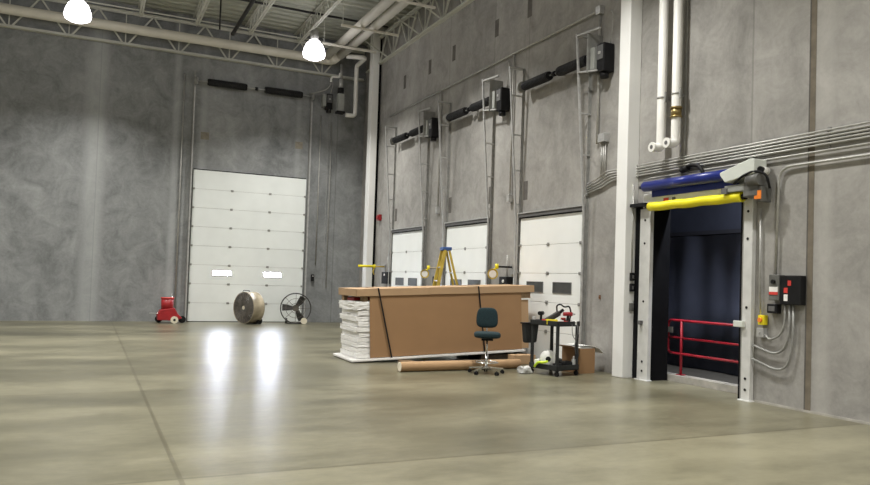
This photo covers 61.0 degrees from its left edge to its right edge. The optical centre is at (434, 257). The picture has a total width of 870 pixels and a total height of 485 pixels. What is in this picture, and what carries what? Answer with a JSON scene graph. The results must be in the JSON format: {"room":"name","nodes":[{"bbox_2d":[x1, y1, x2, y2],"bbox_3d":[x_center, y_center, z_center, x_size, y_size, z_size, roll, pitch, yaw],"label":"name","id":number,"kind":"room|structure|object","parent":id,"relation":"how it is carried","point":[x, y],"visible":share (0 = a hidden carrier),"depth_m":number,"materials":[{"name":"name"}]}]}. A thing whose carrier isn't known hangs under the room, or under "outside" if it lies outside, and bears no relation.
{"room":"distribution center","nodes":[
{"label":"distribution center","id":0,"kind":"room"},
{"bbox_2d":[0,0,366,321],"bbox_3d":[-14.055,-3.344,21.238,26.300,10.250,0.300,3,-2,-25],"label":"wall","id":1,"kind":"structure","parent":0,"point":[91,131],"depth_m":23.21,"materials":[{"name":"concrete"}]},
{"bbox_2d":[174,74,185,307],"bbox_3d":[-8.212,-2.103,23.741,0.042,7.700,0.044,3,-2,-25],"label":"conduit","id":2,"kind":"object","parent":1,"relation":"attached to","point":[184,74],"visible":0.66,"depth_m":23.72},
{"bbox_2d":[184,70,196,321],"bbox_3d":[-7.910,-2.015,23.843,0.070,8.150,0.169,3,-2,-25],"label":"door track","id":3,"kind":"object","parent":1,"relation":"attached to","point":[195,71],"visible":0.96,"depth_m":23.79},
{"bbox_2d":[187,168,305,321],"bbox_3d":[-6.215,-0.341,24.647,3.810,4.965,0.094,3,-2,-25],"label":"door","id":4,"kind":"structure","parent":1,"relation":"in","point":[247,229],"depth_m":24.59,"materials":[{"name":"white metal"}]},
{"bbox_2d":[195,77,314,99],"bbox_3d":[-5.984,-5.654,24.718,3.960,0.240,0.318,3,-2,-25],"label":"spring","id":5,"kind":"object","parent":1,"relation":"attached to","point":[211,82],"visible":1,"depth_m":24.57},
{"bbox_2d":[302,97,312,316],"bbox_3d":[-4.395,-1.726,25.488,0.070,7.900,0.169,3,-2,-25],"label":"door track","id":6,"kind":"object","parent":1,"relation":"attached to","point":[311,101],"visible":0.86,"depth_m":25.45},
{"bbox_2d":[315,116,321,264],"bbox_3d":[-4.063,-2.359,25.693,0.038,5.200,0.040,3,-2,-25],"label":"conduit","id":7,"kind":"object","parent":1,"relation":"attached to","point":[320,116],"visible":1,"depth_m":25.68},
{"bbox_2d":[321,77,332,289],"bbox_3d":[-3.837,-2.644,25.667,0.403,7.492,0.326,3,-2,-25],"label":"operator","id":8,"kind":"object","parent":1,"relation":"attached to","point":[326,99],"visible":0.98,"depth_m":25.61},
{"bbox_2d":[325,123,331,287],"bbox_3d":[-3.717,-1.843,25.847,0.027,5.800,0.028,3,-2,-25],"label":"conduit","id":9,"kind":"object","parent":1,"relation":"attached to","point":[331,123],"visible":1,"depth_m":25.84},
{"bbox_2d":[231,0,255,35],"bbox_3d":[-3.067,-7.264,16.346,0.120,0.114,16.000,3,-2,-25],"label":"pipe","id":10,"kind":"object","parent":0,"point":[251,2],"visible":1,"depth_m":21.91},
{"bbox_2d":[106,0,422,45],"bbox_3d":[-6.223,-8.460,4.497,25.840,0.070,37.200,3,-2,-25],"label":"ceiling","id":11,"kind":"structure","parent":0,"point":[280,19],"depth_m":23.49,"materials":[{"name":"paint"}]},
{"bbox_2d":[64,0,91,23],"bbox_3d":[-9.405,-7.134,19.500,0.670,1.820,0.670,3,-2,-25],"label":"light","id":12,"kind":"object","parent":11,"relation":"hanging from","point":[76,11],"visible":1,"depth_m":19.27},
{"bbox_2d":[303,8,324,60],"bbox_3d":[-3.615,-6.864,22.214,0.670,1.820,0.670,3,-2,-25],"label":"light","id":13,"kind":"object","parent":11,"relation":"hanging from","point":[313,50],"visible":1,"depth_m":22.01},
{"bbox_3d":[-8.985,-8.256,3.059,0.120,0.483,36.950,3,-2,-25],"label":"joist","id":14,"kind":"object","parent":11,"relation":"attached to","visible":0},
{"bbox_2d":[84,0,416,49],"bbox_3d":[-11.277,-7.784,14.930,25.600,0.030,11.430,3,-2,-25],"label":"joist bridging","id":15,"kind":"object","parent":14,"relation":"attached to","point":[84,0],"visible":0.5,"depth_m":22.58,"materials":[{"name":"paint"}]},
{"bbox_2d":[240,0,387,27],"bbox_3d":[-13.075,-8.069,18.675,25.500,0.067,0.070,3,-2,-25],"label":"pipe","id":16,"kind":"object","parent":14,"relation":"attached to","point":[256,2],"visible":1,"depth_m":22.89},
{"bbox_2d":[322,19,375,53],"bbox_3d":[-2.715,-7.171,23.602,1.800,0.985,0.060,3,-2,-25],"label":"hanger","id":17,"kind":"object","parent":16,"relation":"hanging from","point":[323,43],"visible":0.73,"depth_m":23.52,"materials":[{"name":"paint"}]},
{"bbox_2d":[337,0,413,58],"bbox_3d":[3.153,-7.058,11.474,0.270,0.266,29.900,3,-2,-25],"label":"pipe","id":18,"kind":"object","parent":17,"relation":"hanging from","point":[396,7],"visible":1,"depth_m":21.79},
{"bbox_2d":[345,54,366,117],"bbox_3d":[-2.817,-5.829,25.099,0.732,1.928,1.076,3,-2,-25],"label":"pipe","id":19,"kind":"object","parent":18,"relation":"attached to","point":[361,58],"visible":0.99,"depth_m":25.55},
{"bbox_2d":[341,0,398,36],"bbox_3d":[-1.899,-7.197,21.865,1.800,0.985,0.060,3,-2,-25],"label":"hanger","id":20,"kind":"object","parent":18,"relation":"attached to","point":[342,25],"visible":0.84,"depth_m":21.80,"materials":[{"name":"paint"}]},
{"bbox_2d":[324,0,394,58],"bbox_3d":[2.738,-7.074,11.417,0.270,0.266,30.150,3,-2,-25],"label":"pipe","id":21,"kind":"object","parent":20,"relation":"hanging from","point":[379,8],"visible":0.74,"depth_m":21.67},
{"bbox_2d":[330,64,344,114],"bbox_3d":[-3.352,-5.801,25.305,0.533,1.700,0.240,3,-2,-25],"label":"heater","id":22,"kind":"object","parent":21,"relation":"hanging from","point":[340,96],"visible":1,"depth_m":25.28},
{"bbox_2d":[336,93,344,110],"bbox_3d":[-3.244,-5.326,25.349,0.220,0.600,0.200,3,-2,-25],"label":"canister","id":23,"kind":"object","parent":22,"relation":"on","point":[340,96],"depth_m":25.26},
{"bbox_2d":[391,0,435,8],"bbox_3d":[-0.794,-7.232,19.511,1.800,0.985,0.060,3,-2,-25],"label":"hanger","id":24,"kind":"object","parent":18,"relation":"attached to","point":[401,1],"visible":1,"depth_m":19.61,"materials":[{"name":"paint"}]},
{"bbox_2d":[0,321,869,484],"bbox_3d":[-4.536,1.706,5.026,30.200,0.200,37.000,3,-2,-25],"label":"floor","id":25,"kind":"structure","parent":0,"point":[82,402],"depth_m":8.35,"materials":[{"name":"concrete"}]},
{"bbox_2d":[149,294,185,323],"bbox_3d":[-8.289,1.572,22.902,1.101,0.899,0.515,3,-2,-25],"label":"machine","id":26,"kind":"object","parent":25,"relation":"on","point":[167,312],"visible":1,"depth_m":22.75,"materials":[{"name":"paint"}]},
{"bbox_2d":[233,290,264,323],"bbox_3d":[-5.961,1.584,23.768,1.024,1.082,0.525,1,-2,37],"label":"fan","id":27,"kind":"object","parent":25,"relation":"on","point":[251,310],"visible":1,"depth_m":23.55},
{"bbox_2d":[280,293,310,323],"bbox_3d":[-4.615,1.673,24.473,1.029,1.026,0.357,2,-2,-5],"label":"round fan","id":28,"kind":"object","parent":25,"relation":"on","point":[285,307],"visible":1,"depth_m":24.41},
{"bbox_2d":[362,33,379,286],"bbox_3d":[-2.184,-2.669,25.005,0.230,9.900,0.350,3,-2,-25],"label":"column","id":29,"kind":"structure","parent":25,"relation":"on","point":[375,40],"depth_m":24.89,"materials":[{"name":"metal"}]},
{"bbox_2d":[333,284,533,361],"bbox_3d":[0.012,1.273,15.151,3.932,1.544,1.254,3,-2,-23],"label":"crate","id":30,"kind":"object","parent":25,"relation":"on","point":[399,322],"visible":1,"depth_m":14.51,"materials":[{"name":"cardboard"}]},
{"bbox_2d":[432,247,457,285],"bbox_3d":[0.282,0.944,17.562,1.181,2.388,0.636,2,-2,-13],"label":"stepladder","id":31,"kind":"object","parent":25,"relation":"on","point":[444,251],"visible":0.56,"depth_m":17.44,"materials":[{"name":"metal"}]},
{"bbox_2d":[397,359,520,371],"bbox_3d":[0.480,1.931,13.273,2.450,0.173,0.173,3,-2,-27],"label":"cardboard tube","id":32,"kind":"object","parent":25,"relation":"on","point":[503,363],"visible":0.94,"depth_m":13.08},
{"bbox_2d":[468,308,503,375],"bbox_3d":[0.932,1.450,12.896,0.613,1.140,0.645,2,-2,-15],"label":"chair","id":33,"kind":"object","parent":25,"relation":"on","point":[486,318],"visible":1,"depth_m":12.95,"materials":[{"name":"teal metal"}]},
{"bbox_2d":[468,352,526,358],"bbox_3d":[1.194,2.045,15.644,1.100,0.135,1.100,3,-2,-25],"label":"wooden pallet","id":34,"kind":"object","parent":25,"relation":"on","point":[495,355],"visible":0.29,"depth_m":15.15,"materials":[{"name":"brown wood"}]},
{"bbox_2d":[508,354,535,363],"bbox_3d":[1.720,2.010,14.643,0.500,0.180,0.240,3,-2,-25],"label":"cardboard","id":35,"kind":"object","parent":25,"relation":"on","point":[525,358],"visible":0.57,"depth_m":14.54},
{"bbox_2d":[517,365,532,373],"bbox_3d":[1.592,1.985,13.108,0.258,0.128,0.208,3,-2,-25],"label":"plastic","id":36,"kind":"object","parent":25,"relation":"on","point":[520,369],"visible":1,"depth_m":13.04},
{"bbox_2d":[529,319,579,376],"bbox_3d":[2.104,1.589,13.164,0.580,0.954,0.741,3,-2,-39],"label":"utility cart","id":37,"kind":"object","parent":25,"relation":"on","point":[557,324],"visible":0.85,"depth_m":12.98,"materials":[{"name":"black plastic"}]},
{"bbox_2d":[520,322,538,342],"bbox_3d":[1.726,1.357,13.408,0.380,0.370,0.140,3,-2,-39],"label":"bin","id":38,"kind":"object","parent":37,"relation":"hanging from","point":[526,326],"visible":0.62,"depth_m":13.31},
{"bbox_2d":[540,350,554,364],"bbox_3d":[2.007,1.789,13.080,0.300,0.300,0.166,2,-2,9],"label":"paper roll","id":39,"kind":"object","parent":37,"relation":"on","point":[549,355],"visible":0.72,"depth_m":13.00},
{"bbox_2d":[529,362,578,370],"bbox_3d":[2.115,1.922,13.129,0.580,0.090,0.660,3,-2,-39],"label":"tray","id":40,"kind":"object","parent":37,"relation":"on","point":[575,367],"depth_m":12.90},
{"bbox_2d":[530,319,579,326],"bbox_3d":[2.140,1.157,13.152,0.580,0.090,0.660,3,-2,-39],"label":"tray","id":41,"kind":"object","parent":37,"relation":"on","point":[533,322],"depth_m":12.93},
{"bbox_2d":[542,304,570,320],"bbox_3d":[2.176,1.002,13.227,0.558,0.365,0.134,2,-2,-20],"label":"saw","id":42,"kind":"object","parent":37,"relation":"on","point":[557,313],"visible":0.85,"depth_m":13.19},
{"bbox_2d":[559,343,602,373],"bbox_3d":[2.650,1.846,13.579,0.811,0.503,0.480,3,-2,-31],"label":"carton","id":43,"kind":"object","parent":25,"relation":"on","point":[586,359],"visible":0.77,"depth_m":13.41,"materials":[{"name":"cardboard"}]},
{"bbox_2d":[612,0,642,377],"bbox_3d":[3.471,-2.842,13.173,0.263,9.900,0.280,3,-2,-25],"label":"structural column","id":44,"kind":"structure","parent":25,"relation":"on","point":[631,10],"depth_m":13.03,"materials":[{"name":"metal"}]},
{"bbox_2d":[631,184,633,272],"bbox_3d":[3.474,-0.516,12.967,0.023,1.560,0.024,3,-2,-25],"label":"conduit","id":45,"kind":"object","parent":44,"relation":"attached to","point":[633,184],"visible":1,"depth_m":12.96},
{"bbox_2d":[634,209,653,381],"bbox_3d":[3.611,0.626,12.712,0.108,2.950,0.320,3,-2,-25],"label":"post","id":46,"kind":"object","parent":25,"relation":"on","point":[646,217],"visible":0.9,"depth_m":12.66,"materials":[{"name":"metal"}]},
{"bbox_2d":[737,198,756,401],"bbox_3d":[4.546,0.597,10.721,0.108,2.950,0.220,3,-2,-25],"label":"post","id":47,"kind":"object","parent":25,"relation":"on","point":[750,204],"visible":0.89,"depth_m":10.69,"materials":[{"name":"metal"}]},
{"bbox_2d":[359,0,869,421],"bbox_3d":[5.422,-3.057,9.772,0.360,10.250,37.000,3,-2,-25],"label":"wall","id":48,"kind":"structure","parent":0,"point":[748,61],"depth_m":12.13,"materials":[{"name":"concrete"}]},
{"bbox_2d":[372,39,381,286],"bbox_3d":[-2.030,-2.662,25.077,0.106,9.900,0.150,3,-2,-25],"label":"trim","id":49,"kind":"structure","parent":48,"relation":"attached to","point":[379,91],"depth_m":25.03,"materials":[{"name":"black metal"}]},
{"bbox_2d":[381,256,389,283],"bbox_3d":[-1.557,0.394,23.680,0.179,0.881,0.500,3,-2,-25],"label":"control box","id":50,"kind":"object","parent":48,"relation":"attached to","point":[384,279],"visible":0.91,"depth_m":23.61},
{"bbox_2d":[385,126,396,286],"bbox_3d":[-1.502,-0.965,23.438,0.399,6.445,0.070,3,-2,-25],"label":"door track","id":51,"kind":"object","parent":48,"relation":"attached to","point":[386,127],"visible":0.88,"depth_m":23.48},
{"bbox_2d":[389,125,422,144],"bbox_3d":[-0.727,-3.689,22.131,0.355,0.240,2.703,3,-2,-25],"label":"spring","id":52,"kind":"object","parent":48,"relation":"attached to","point":[414,132],"visible":0.89,"depth_m":22.26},
{"bbox_2d":[390,226,424,286],"bbox_3d":[-0.886,0.667,22.289,0.118,3.155,2.460,3,-2,-25],"label":"door","id":53,"kind":"structure","parent":48,"relation":"in","point":[406,252],"depth_m":22.26,"materials":[{"name":"white metal"}]},
{"bbox_2d":[366,0,473,72],"bbox_3d":[5.409,-7.277,9.608,0.180,0.942,36.600,3,-2,-25],"label":"girder","id":54,"kind":"object","parent":48,"relation":"attached to","point":[464,3],"visible":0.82,"depth_m":22.40,"materials":[{"name":"metal"}]},
{"bbox_2d":[365,0,440,56],"bbox_3d":[-0.583,-6.945,21.236,0.894,0.550,6.788,3,-2,-25],"label":"joist","id":55,"kind":"structure","parent":54,"relation":"attached to","point":[431,11],"depth_m":21.86,"materials":[{"name":"paint"}]},
{"bbox_2d":[418,107,434,285],"bbox_3d":[-0.291,-1.004,20.849,0.406,6.445,0.668,3,-2,-25],"label":"door track","id":56,"kind":"object","parent":48,"relation":"attached to","point":[427,115],"visible":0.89,"depth_m":21.13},
{"bbox_2d":[420,265,435,277],"bbox_3d":[-0.102,0.381,20.023,0.649,0.360,0.190,3,-2,-25],"label":"light","id":57,"kind":"object","parent":48,"relation":"attached to","point":[424,273],"visible":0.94,"depth_m":19.92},
{"bbox_2d":[425,95,438,141],"bbox_3d":[-0.048,-3.928,20.739,0.290,1.317,0.403,3,-2,-25],"label":"operator","id":58,"kind":"object","parent":48,"relation":"attached to","point":[431,129],"visible":0.87,"depth_m":20.61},
{"bbox_2d":[435,91,441,213],"bbox_3d":[0.124,-2.945,20.508,0.109,3.450,0.100,3,-2,-25],"label":"conduit","id":59,"kind":"object","parent":48,"relation":"attached to","point":[437,209],"visible":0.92,"depth_m":20.48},
{"bbox_2d":[437,100,451,285],"bbox_3d":[0.155,-1.018,19.908,0.399,6.445,0.070,3,-2,-25],"label":"door track","id":60,"kind":"object","parent":48,"relation":"attached to","point":[438,101],"visible":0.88,"depth_m":19.95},
{"bbox_2d":[443,97,488,122],"bbox_3d":[0.920,-3.742,18.624,0.355,0.240,2.653,3,-2,-25],"label":"spring","id":61,"kind":"object","parent":48,"relation":"attached to","point":[476,106],"visible":0.95,"depth_m":18.76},
{"bbox_2d":[443,217,489,285],"bbox_3d":[0.750,0.615,18.805,0.118,3.155,2.360,3,-2,-25],"label":"door","id":62,"kind":"structure","parent":48,"relation":"in","point":[467,239],"depth_m":18.69,"materials":[{"name":"white metal"}]},
{"bbox_2d":[389,12,594,116],"bbox_3d":[0.827,-4.689,19.196,0.044,0.042,10.880,3,-2,-25],"label":"conduit","id":63,"kind":"object","parent":48,"relation":"attached to","point":[593,13],"visible":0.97,"depth_m":17.52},
{"bbox_2d":[482,75,502,284],"bbox_3d":[1.324,-1.055,17.410,0.406,6.445,0.668,3,-2,-25],"label":"door track","id":64,"kind":"object","parent":48,"relation":"attached to","point":[494,85],"visible":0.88,"depth_m":17.69,"materials":[{"name":"metal"}]},
{"bbox_2d":[488,264,512,278],"bbox_3d":[1.470,0.311,16.675,0.649,0.360,0.190,3,-2,-25],"label":"light","id":65,"kind":"object","parent":48,"relation":"attached to","point":[492,273],"visible":0.99,"depth_m":16.58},
{"bbox_2d":[492,60,509,115],"bbox_3d":[1.567,-3.980,17.299,0.290,1.317,0.403,3,-2,-25],"label":"operator","id":66,"kind":"object","parent":48,"relation":"attached to","point":[501,97],"visible":0.98,"depth_m":17.18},
{"bbox_2d":[499,255,512,284],"bbox_3d":[1.618,0.393,16.906,0.179,0.921,0.360,3,-2,-25],"label":"control box","id":67,"kind":"object","parent":48,"relation":"attached to","point":[502,280],"visible":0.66,"depth_m":16.81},
{"bbox_2d":[506,54,514,202],"bbox_3d":[1.768,-2.997,17.005,0.109,3.450,0.100,3,-2,-25],"label":"conduit","id":68,"kind":"object","parent":48,"relation":"attached to","point":[509,196],"visible":0.92,"depth_m":16.97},
{"bbox_2d":[509,66,525,284],"bbox_3d":[1.748,-1.069,16.514,0.399,6.445,0.070,3,-2,-25],"label":"door track","id":69,"kind":"object","parent":48,"relation":"attached to","point":[510,67],"visible":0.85,"depth_m":16.55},
{"bbox_2d":[517,205,584,358],"bbox_3d":[2.348,0.564,15.401,0.118,3.155,2.380,3,-2,-25],"label":"door","id":70,"kind":"structure","parent":48,"relation":"in","point":[550,239],"depth_m":15.28,"materials":[{"name":"white metal"}]},
{"bbox_2d":[516,55,586,92],"bbox_3d":[2.515,-3.793,15.225,0.355,0.240,2.663,3,-2,-25],"label":"spring","id":71,"kind":"object","parent":48,"relation":"attached to","point":[571,66],"visible":0.9,"depth_m":15.34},
{"bbox_2d":[575,27,602,344],"bbox_3d":[2.926,-1.106,13.997,0.406,6.445,0.668,3,-2,-25],"label":"door track","id":72,"kind":"object","parent":48,"relation":"attached to","point":[593,40],"visible":0.88,"depth_m":14.27,"materials":[{"name":"metal"}]},
{"bbox_2d":[596,14,600,143],"bbox_3d":[3.137,-3.425,14.141,0.050,2.500,0.072,3,-2,-25],"label":"conduit","id":73,"kind":"object","parent":48,"relation":"attached to","point":[599,30],"visible":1,"depth_m":14.11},
{"bbox_2d":[590,9,613,78],"bbox_3d":[3.168,-4.030,13.887,0.290,1.317,0.403,3,-2,-25],"label":"operator","id":74,"kind":"object","parent":48,"relation":"attached to","point":[601,56],"visible":1,"depth_m":13.77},
{"bbox_2d":[597,133,608,177],"bbox_3d":[3.164,-1.919,13.910,0.119,0.840,0.200,3,-2,-25],"label":"conduit riser","id":75,"kind":"object","parent":48,"relation":"attached to","point":[603,138],"visible":1,"depth_m":13.89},
{"bbox_2d":[632,207,642,377],"bbox_3d":[3.548,0.606,12.920,0.048,3.000,0.130,3,-2,-25],"label":"trim","id":76,"kind":"structure","parent":48,"relation":"attached to","point":[638,210],"depth_m":12.91,"materials":[{"name":"black plastic"}]},
{"bbox_2d":[630,203,646,207],"bbox_3d":[3.589,-0.910,12.818,0.188,0.055,0.390,3,-2,-25],"label":"bracket","id":77,"kind":"object","parent":48,"relation":"attached to","point":[638,205],"visible":0.71,"depth_m":12.78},
{"bbox_2d":[644,192,747,210],"bbox_3d":[4.049,-0.873,11.636,0.150,0.162,2.120,3,-2,-25],"label":"bar","id":78,"kind":"object","parent":77,"relation":"attached to","point":[733,197],"visible":0.98,"depth_m":11.46,"materials":[{"name":"yellow plastic"}]},
{"bbox_2d":[648,0,669,151],"bbox_3d":[3.858,-4.772,12.410,0.373,6.046,0.190,3,-2,-25],"label":"pipe","id":79,"kind":"object","parent":48,"relation":"attached to","point":[662,99],"visible":0.91,"depth_m":12.32,"materials":[{"name":"plastic"}]},
{"bbox_2d":[650,209,670,380],"bbox_3d":[3.877,0.601,12.729,0.378,3.020,0.035,3,-2,-25],"label":"trim","id":80,"kind":"structure","parent":48,"relation":"attached to","point":[662,219],"depth_m":12.71,"materials":[{"name":"black plastic"}]},
{"bbox_2d":[662,0,684,147],"bbox_3d":[4.000,-4.786,12.110,0.373,6.026,0.205,3,-2,-25],"label":"pipe","id":81,"kind":"object","parent":48,"relation":"attached to","point":[676,108],"visible":1,"depth_m":12.01,"materials":[{"name":"white metal"}]},
{"bbox_2d":[679,0,684,155],"bbox_3d":[4.122,-4.728,12.192,0.030,6.130,0.032,3,-2,-25],"label":"conduit","id":82,"kind":"object","parent":48,"relation":"attached to","point":[680,149],"visible":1,"depth_m":12.13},
{"bbox_2d":[683,0,687,155],"bbox_3d":[4.161,-4.728,12.122,0.020,6.132,0.042,2,-2,1],"label":"cable","id":83,"kind":"object","parent":48,"relation":"attached to","point":[687,0],"visible":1,"depth_m":12.05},
{"bbox_2d":[643,182,744,207],"bbox_3d":[4.136,-0.996,11.784,0.084,0.230,2.310,3,-2,-25],"label":"door frame","id":84,"kind":"structure","parent":48,"relation":"attached to","point":[647,198],"depth_m":11.99,"materials":[{"name":"paint"}]},
{"bbox_2d":[667,372,737,393],"bbox_3d":[4.527,2.054,11.927,0.200,0.110,3.400,3,-2,-25],"label":"trim","id":85,"kind":"structure","parent":48,"relation":"attached to","point":[707,383],"depth_m":12.04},
{"bbox_2d":[668,319,738,375],"bbox_3d":[4.818,1.518,11.431,0.120,0.951,3.441,3,-2,-25],"label":"guard rail","id":86,"kind":"object","parent":85,"relation":"on","point":[670,329],"visible":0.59,"depth_m":12.49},
{"bbox_2d":[586,135,869,193],"bbox_3d":[5.440,-1.417,9.040,0.029,0.207,11.702,3,-2,-25],"label":"conduit","id":87,"kind":"object","parent":48,"relation":"attached to","point":[868,136],"visible":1,"depth_m":10.63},
{"bbox_2d":[587,125,869,186],"bbox_3d":[5.444,-1.552,9.044,0.029,0.207,11.703,3,-2,-25],"label":"conduit","id":88,"kind":"object","parent":48,"relation":"attached to","point":[864,126],"visible":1,"depth_m":10.78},
{"bbox_2d":[587,128,869,189],"bbox_3d":[5.443,-1.507,9.042,0.029,0.207,11.703,3,-2,-25],"label":"conduit","id":89,"kind":"object","parent":48,"relation":"attached to","point":[867,129],"visible":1,"depth_m":10.79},
{"bbox_2d":[587,121,869,184],"bbox_3d":[5.446,-1.597,9.045,0.029,0.207,11.703,3,-2,-25],"label":"conduit","id":90,"kind":"object","parent":48,"relation":"attached to","point":[866,122],"visible":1,"depth_m":10.76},
{"bbox_2d":[587,132,869,191],"bbox_3d":[5.442,-1.462,9.041,0.029,0.207,11.702,3,-2,-25],"label":"conduit","id":91,"kind":"object","parent":48,"relation":"attached to","point":[865,133],"visible":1,"depth_m":10.73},
{"bbox_2d":[738,202,742,398],"bbox_3d":[4.691,0.575,10.996,0.378,3.020,0.035,3,-2,-25],"label":"trim","id":92,"kind":"structure","parent":48,"relation":"attached to","point":[741,202],"depth_m":10.92,"materials":[{"name":"black plastic"}]},
{"bbox_2d":[720,158,770,202],"bbox_3d":[4.514,-1.093,10.650,0.312,0.620,0.807,3,-2,-25],"label":"motor","id":93,"kind":"object","parent":48,"relation":"attached to","point":[752,171],"visible":0.98,"depth_m":10.47,"materials":[{"name":"metal"}]},
{"bbox_2d":[639,169,738,196],"bbox_3d":[3.991,-1.179,11.790,0.172,0.266,2.120,3,-2,-25],"label":"roll","id":94,"kind":"object","parent":93,"relation":"attached to","point":[712,180],"visible":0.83,"depth_m":11.74,"materials":[{"name":"fabric"}]},
{"bbox_2d":[679,163,704,173],"bbox_3d":[4.096,-1.396,11.728,0.100,0.224,0.509,3,-2,-25],"label":"hose","id":95,"kind":"object","parent":94,"relation":"attached to","point":[686,168],"visible":0.94,"depth_m":11.75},
{"bbox_2d":[643,142,869,181],"bbox_3d":[5.780,-1.423,8.315,0.029,0.048,10.102,3,-2,-25],"label":"conduit","id":96,"kind":"object","parent":48,"relation":"attached to","point":[867,143],"visible":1,"depth_m":10.31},
{"bbox_2d":[759,208,761,313],"bbox_3d":[4.661,0.045,10.568,0.027,1.511,0.058,3,-2,-25],"label":"conduit","id":97,"kind":"object","parent":48,"relation":"attached to","point":[760,218],"visible":1,"depth_m":10.56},
{"bbox_2d":[756,328,767,337],"bbox_3d":[4.644,1.063,10.484,0.094,0.130,0.120,3,-2,-25],"label":"junction box","id":98,"kind":"object","parent":48,"relation":"attached to","point":[760,332],"visible":1,"depth_m":10.44,"materials":[{"name":"silver metal"}]},
{"bbox_2d":[757,315,767,324],"bbox_3d":[4.643,0.883,10.475,0.119,0.140,0.100,3,-2,-25],"label":"emergency stop button","id":99,"kind":"object","parent":48,"relation":"attached to","point":[762,319],"visible":1,"depth_m":10.44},
{"bbox_2d":[767,304,780,313],"bbox_3d":[4.737,0.711,10.311,0.103,0.130,0.160,3,-2,-25],"label":"box","id":100,"kind":"object","parent":48,"relation":"attached to","point":[771,308],"visible":1,"depth_m":10.25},
{"bbox_2d":[769,275,780,300],"bbox_3d":[4.744,0.414,10.270,0.149,0.360,0.170,3,-2,-25],"label":"switch","id":101,"kind":"object","parent":48,"relation":"attached to","point":[774,280],"visible":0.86,"depth_m":10.23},
{"bbox_2d":[780,275,805,305],"bbox_3d":[4.867,0.442,10.040,0.119,0.400,0.330,3,-2,-25],"label":"box","id":102,"kind":"object","parent":48,"relation":"attached to","point":[792,287],"visible":1,"depth_m":9.97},
{"bbox_2d":[752,305,790,353],"bbox_3d":[4.704,0.995,10.335,0.030,0.700,0.630,3,-2,-25],"label":"conduit","id":103,"kind":"object","parent":102,"relation":"attached to","point":[789,306],"visible":1,"depth_m":10.08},
{"bbox_2d":[751,305,794,370],"bbox_3d":[4.713,1.105,10.305,0.030,0.919,0.690,3,-2,-25],"label":"conduit","id":104,"kind":"object","parent":102,"relation":"attached to","point":[793,306],"visible":1,"depth_m":10.02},
{"bbox_2d":[764,305,786,339],"bbox_3d":[4.735,0.900,10.277,0.030,0.509,0.356,3,-2,-25],"label":"conduit","id":105,"kind":"object","parent":102,"relation":"attached to","point":[785,306],"visible":1,"depth_m":10.15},
{"bbox_2d":[803,0,816,410],"bbox_3d":[5.118,-2.910,9.978,0.004,9.950,0.095,3,-2,-25],"label":"trim","id":106,"kind":"structure","parent":48,"relation":"attached to","point":[814,2],"depth_m":9.90,"materials":[{"name":"metal"}]},
{"bbox_2d":[753,400,869,424],"bbox_3d":[8.763,1.923,1.710,0.012,0.030,19.700,3,-2,-25],"label":"baseboard","id":107,"kind":"structure","parent":48,"relation":"attached to","point":[757,401],"depth_m":9.72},
{"bbox_2d":[774,153,869,274],"bbox_3d":[6.339,-0.571,7.038,0.038,1.518,7.338,3,-2,-25],"label":"conduit","id":108,"kind":"object","parent":48,"relation":"attached to","point":[866,154],"visible":1,"depth_m":10.30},
{"bbox_2d":[670,202,740,232],"bbox_3d":[6.123,-1.373,13.391,0.080,1.650,10.000,3,-2,-25],"label":"wall","id":109,"kind":"structure","parent":0,"point":[722,216],"depth_m":14.73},
{"bbox_2d":[670,228,740,236],"bbox_3d":[6.005,-0.513,13.322,0.120,0.080,10.000,3,-2,-25],"label":"curtain rod","id":110,"kind":"object","parent":109,"relation":"attached to","point":[725,231],"depth_m":14.56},
{"bbox_2d":[667,234,740,374],"bbox_3d":[5.565,0.869,13.979,0.138,2.630,7.400,3,-2,-25],"label":"curtain","id":111,"kind":"object","parent":110,"relation":"hanging from","point":[704,271],"visible":0.26,"depth_m":14.57,"materials":[{"name":"fabric"}]},
{"bbox_3d":[-18.226,-4.156,-1.147,0.300,10.250,37.300,3,-2,-25],"label":"wall","id":112,"kind":"structure","parent":0,"visible":0},
{"bbox_2d":[0,3,340,64],"bbox_3d":[-14.383,-7.287,20.148,24.450,0.316,0.700,3,-2,-25],"label":"drain pipe","id":113,"kind":"object","parent":112,"relation":"attached to","point":[10,9],"visible":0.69,"depth_m":23.02,"materials":[{"name":"metal"}]},
{"bbox_2d":[0,0,364,81],"bbox_3d":[-14.110,-7.369,20.930,25.600,1.062,0.180,3,-2,-25],"label":"girder","id":114,"kind":"object","parent":112,"relation":"attached to","point":[13,26],"visible":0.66,"depth_m":23.61,"materials":[{"name":"metal"}]},
{"bbox_3d":[1.659,-3.855,-12.587,26.600,10.250,0.300,3,-2,-25],"label":"wall","id":115,"kind":"structure","parent":0,"visible":0},
{"bbox_2d":[138,0,145,16],"bbox_3d":[-1.476,-7.906,6.579,0.120,0.483,36.950,3,-2,-25],"label":"joist","id":116,"kind":"object","parent":115,"relation":"attached to","point":[142,2],"visible":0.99,"depth_m":22.10,"materials":[{"name":"paint"}]},
{"bbox_2d":[193,0,209,26],"bbox_3d":[0.025,-7.836,7.282,0.120,0.483,36.950,3,-2,-25],"label":"joist","id":117,"kind":"object","parent":115,"relation":"attached to","point":[202,7],"visible":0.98,"depth_m":22.66,"materials":[{"name":"paint"}]},
{"bbox_2d":[245,0,275,35],"bbox_3d":[1.527,-7.766,7.986,0.120,0.483,36.950,3,-2,-25],"label":"joist","id":118,"kind":"object","parent":115,"relation":"attached to","point":[268,6],"visible":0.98,"depth_m":22.90,"materials":[{"name":"paint"}]},
{"bbox_2d":[294,0,341,43],"bbox_3d":[3.029,-7.696,8.690,0.120,0.483,36.950,3,-2,-25],"label":"joist","id":119,"kind":"object","parent":115,"relation":"attached to","point":[323,2],"visible":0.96,"depth_m":22.99,"materials":[{"name":"paint"}]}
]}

